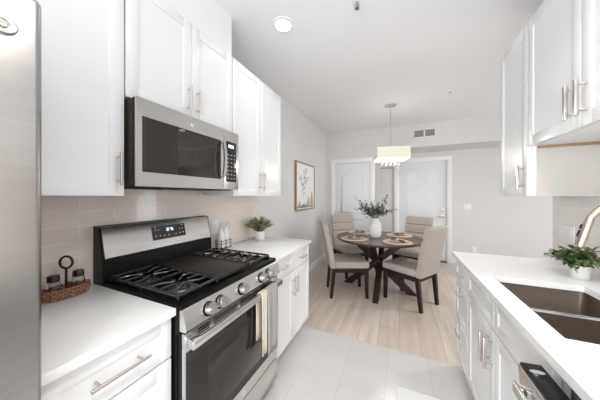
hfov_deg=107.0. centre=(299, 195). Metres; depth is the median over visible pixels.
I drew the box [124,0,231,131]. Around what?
upper cabinet
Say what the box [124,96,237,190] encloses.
microwave
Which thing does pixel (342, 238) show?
placemat
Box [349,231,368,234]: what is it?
placemat
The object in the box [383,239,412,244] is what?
placemat
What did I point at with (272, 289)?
dish towel
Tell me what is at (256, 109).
upper cabinet
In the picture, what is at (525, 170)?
upper cabinet
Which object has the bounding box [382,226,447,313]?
dining chair
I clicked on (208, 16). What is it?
wall
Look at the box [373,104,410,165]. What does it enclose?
pendant light
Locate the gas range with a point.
(216, 354)
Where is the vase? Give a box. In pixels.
[369,218,381,237]
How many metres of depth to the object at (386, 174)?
5.03 m
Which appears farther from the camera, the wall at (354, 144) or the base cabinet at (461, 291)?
the wall at (354, 144)
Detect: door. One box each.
[335,162,369,261]
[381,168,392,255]
[399,161,446,262]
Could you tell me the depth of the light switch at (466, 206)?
4.42 m
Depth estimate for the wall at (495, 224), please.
4.28 m
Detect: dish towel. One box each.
[256,289,266,356]
[261,282,277,356]
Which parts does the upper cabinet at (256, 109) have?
door, handle, door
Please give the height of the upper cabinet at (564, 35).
0.778 m
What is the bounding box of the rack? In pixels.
[216,239,230,248]
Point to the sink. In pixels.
(575, 315)
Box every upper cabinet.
[36,0,123,195]
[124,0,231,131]
[204,58,280,195]
[500,23,599,195]
[528,0,599,147]
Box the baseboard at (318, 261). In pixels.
[309,253,325,272]
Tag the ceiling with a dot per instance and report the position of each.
(339, 65)
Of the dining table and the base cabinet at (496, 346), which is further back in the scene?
the dining table
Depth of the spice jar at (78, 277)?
1.03 m
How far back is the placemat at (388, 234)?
3.40 m
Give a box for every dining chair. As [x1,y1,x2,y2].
[319,220,368,298]
[331,215,368,278]
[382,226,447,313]
[392,216,432,259]
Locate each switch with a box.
[464,204,470,209]
[568,230,571,239]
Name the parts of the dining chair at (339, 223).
backrest, seat, seat frame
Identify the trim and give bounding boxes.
[331,157,374,261]
[394,155,451,262]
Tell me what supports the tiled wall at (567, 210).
attached to the wall
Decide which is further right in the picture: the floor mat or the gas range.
the floor mat
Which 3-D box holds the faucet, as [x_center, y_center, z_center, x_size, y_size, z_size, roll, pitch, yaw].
[1.247,0.232,0.811,0.303,0.453,0.142,0,0,24]
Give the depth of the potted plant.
1.22 m
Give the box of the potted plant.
[543,245,599,279]
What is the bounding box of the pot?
[254,230,264,239]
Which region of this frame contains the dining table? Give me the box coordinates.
[337,231,422,303]
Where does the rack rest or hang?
on the countertop at (278, 248)
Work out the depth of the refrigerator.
0.49 m
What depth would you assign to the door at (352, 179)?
4.71 m
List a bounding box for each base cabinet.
[41,318,170,399]
[277,244,308,358]
[454,260,468,380]
[468,273,570,399]
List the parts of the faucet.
spout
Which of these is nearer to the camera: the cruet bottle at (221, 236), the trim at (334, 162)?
the cruet bottle at (221, 236)
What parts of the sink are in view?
bowl, bowl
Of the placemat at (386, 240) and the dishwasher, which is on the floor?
the dishwasher
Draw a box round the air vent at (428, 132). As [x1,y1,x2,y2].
[413,127,435,138]
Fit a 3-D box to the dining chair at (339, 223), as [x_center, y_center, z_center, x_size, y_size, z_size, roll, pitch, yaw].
[0.874,0.870,4.008,0.470,1.004,0.632,0,0,-16]
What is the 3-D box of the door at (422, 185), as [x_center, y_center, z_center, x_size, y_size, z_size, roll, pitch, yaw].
[2.614,0.320,4.776,0.925,2.104,0.147,0,0,24]
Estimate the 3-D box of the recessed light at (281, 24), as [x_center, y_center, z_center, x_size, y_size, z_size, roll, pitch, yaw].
[-0.134,-1.363,1.774,0.176,0.010,0.176,0,0,24]
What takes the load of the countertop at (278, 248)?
on the base cabinet at (293, 294)
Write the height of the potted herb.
0.250 m
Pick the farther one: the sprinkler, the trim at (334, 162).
the trim at (334, 162)
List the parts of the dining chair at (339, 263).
backrest, leg, leg, seat frame, seat, leg, leg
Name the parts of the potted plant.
pot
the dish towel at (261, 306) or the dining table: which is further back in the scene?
the dining table
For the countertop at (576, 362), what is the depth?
0.98 m
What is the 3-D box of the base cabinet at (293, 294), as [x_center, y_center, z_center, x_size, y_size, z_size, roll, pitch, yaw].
[-0.324,0.930,2.090,0.661,0.883,0.745,0,0,24]
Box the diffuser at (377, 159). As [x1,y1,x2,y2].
[374,157,408,161]
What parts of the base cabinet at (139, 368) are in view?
handle, drawer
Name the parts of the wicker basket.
ring handle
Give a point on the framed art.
(304, 174)
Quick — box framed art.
[294,160,314,210]
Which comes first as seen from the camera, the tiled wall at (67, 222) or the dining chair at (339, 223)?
the tiled wall at (67, 222)
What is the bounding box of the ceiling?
[215,0,543,133]
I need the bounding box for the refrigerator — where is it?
[0,0,40,399]
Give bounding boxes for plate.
[388,239,406,242]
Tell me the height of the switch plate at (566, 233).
0.115 m
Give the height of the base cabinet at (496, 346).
0.883 m
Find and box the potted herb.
[244,216,273,239]
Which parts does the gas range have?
burner, burner, knob, oven door, control panel, oven handle, storage drawer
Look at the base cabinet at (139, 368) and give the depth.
0.77 m
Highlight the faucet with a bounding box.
[574,205,599,246]
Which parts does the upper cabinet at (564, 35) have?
handle, panel, handle, door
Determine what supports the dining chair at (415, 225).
on the floor
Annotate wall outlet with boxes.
[212,220,217,233]
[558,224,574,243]
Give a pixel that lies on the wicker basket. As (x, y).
(67, 290)
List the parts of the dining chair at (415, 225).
seat frame, seat, backrest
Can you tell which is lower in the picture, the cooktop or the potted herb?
the cooktop
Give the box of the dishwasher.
[512,362,581,399]
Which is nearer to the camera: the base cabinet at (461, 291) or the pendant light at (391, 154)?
the base cabinet at (461, 291)
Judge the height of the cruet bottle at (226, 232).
0.224 m
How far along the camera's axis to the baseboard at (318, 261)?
4.37 m
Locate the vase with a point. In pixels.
(375, 227)
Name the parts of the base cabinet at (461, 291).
drawer, drawer, drawer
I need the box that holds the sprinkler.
[353,0,360,9]
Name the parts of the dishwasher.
handle, door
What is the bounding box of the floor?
[261,256,473,399]
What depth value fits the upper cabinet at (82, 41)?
0.90 m
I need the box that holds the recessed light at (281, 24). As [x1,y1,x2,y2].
[272,16,293,32]
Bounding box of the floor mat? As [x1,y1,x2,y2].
[397,386,440,399]
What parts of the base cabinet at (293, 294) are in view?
drawer, door, drawer, door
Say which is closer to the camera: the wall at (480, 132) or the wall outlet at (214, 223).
the wall outlet at (214, 223)
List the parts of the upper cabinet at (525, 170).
door, handle, panel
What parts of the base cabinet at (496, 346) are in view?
door, handle, handle, door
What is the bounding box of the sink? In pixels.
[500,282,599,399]
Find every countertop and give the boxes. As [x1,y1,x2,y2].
[41,283,175,386]
[215,236,310,260]
[452,251,599,399]
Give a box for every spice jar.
[46,274,60,291]
[72,269,84,285]
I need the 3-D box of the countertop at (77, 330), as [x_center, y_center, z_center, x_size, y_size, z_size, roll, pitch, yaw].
[-0.875,0.473,0.862,0.638,0.030,0.382,0,0,24]
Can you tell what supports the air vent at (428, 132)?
in the wall at (480, 132)
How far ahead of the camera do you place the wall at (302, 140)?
3.54 m
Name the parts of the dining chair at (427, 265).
leg, seat, seat frame, leg, backrest, leg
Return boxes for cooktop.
[104,250,275,310]
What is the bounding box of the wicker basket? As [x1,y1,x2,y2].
[41,255,90,303]
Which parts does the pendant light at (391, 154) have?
shade trim, rod, lamp shade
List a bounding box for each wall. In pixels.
[41,189,260,289]
[91,55,325,283]
[165,0,231,55]
[326,129,377,253]
[375,114,499,152]
[378,147,553,259]
[553,196,599,275]
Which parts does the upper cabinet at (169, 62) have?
door, handle, handle, door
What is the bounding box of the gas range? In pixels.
[93,216,282,399]
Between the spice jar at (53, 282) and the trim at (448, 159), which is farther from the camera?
the trim at (448, 159)
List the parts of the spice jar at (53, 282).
lid, glass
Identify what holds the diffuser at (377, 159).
attached to the pendant light at (391, 154)
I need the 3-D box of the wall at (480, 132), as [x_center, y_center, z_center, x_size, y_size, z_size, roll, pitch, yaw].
[4.236,-1.148,3.668,5.650,0.440,0.650,0,0,24]
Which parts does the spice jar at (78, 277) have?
lid, glass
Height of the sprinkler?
0.052 m
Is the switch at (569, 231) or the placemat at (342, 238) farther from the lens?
the placemat at (342, 238)
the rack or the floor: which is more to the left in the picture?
the rack
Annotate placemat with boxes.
[341,236,367,240]
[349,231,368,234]
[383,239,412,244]
[386,233,411,237]
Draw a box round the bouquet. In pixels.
[354,195,396,217]
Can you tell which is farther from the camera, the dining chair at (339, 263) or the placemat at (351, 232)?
the placemat at (351, 232)
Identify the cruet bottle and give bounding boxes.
[218,222,224,247]
[223,221,228,246]
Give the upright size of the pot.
0.092 m

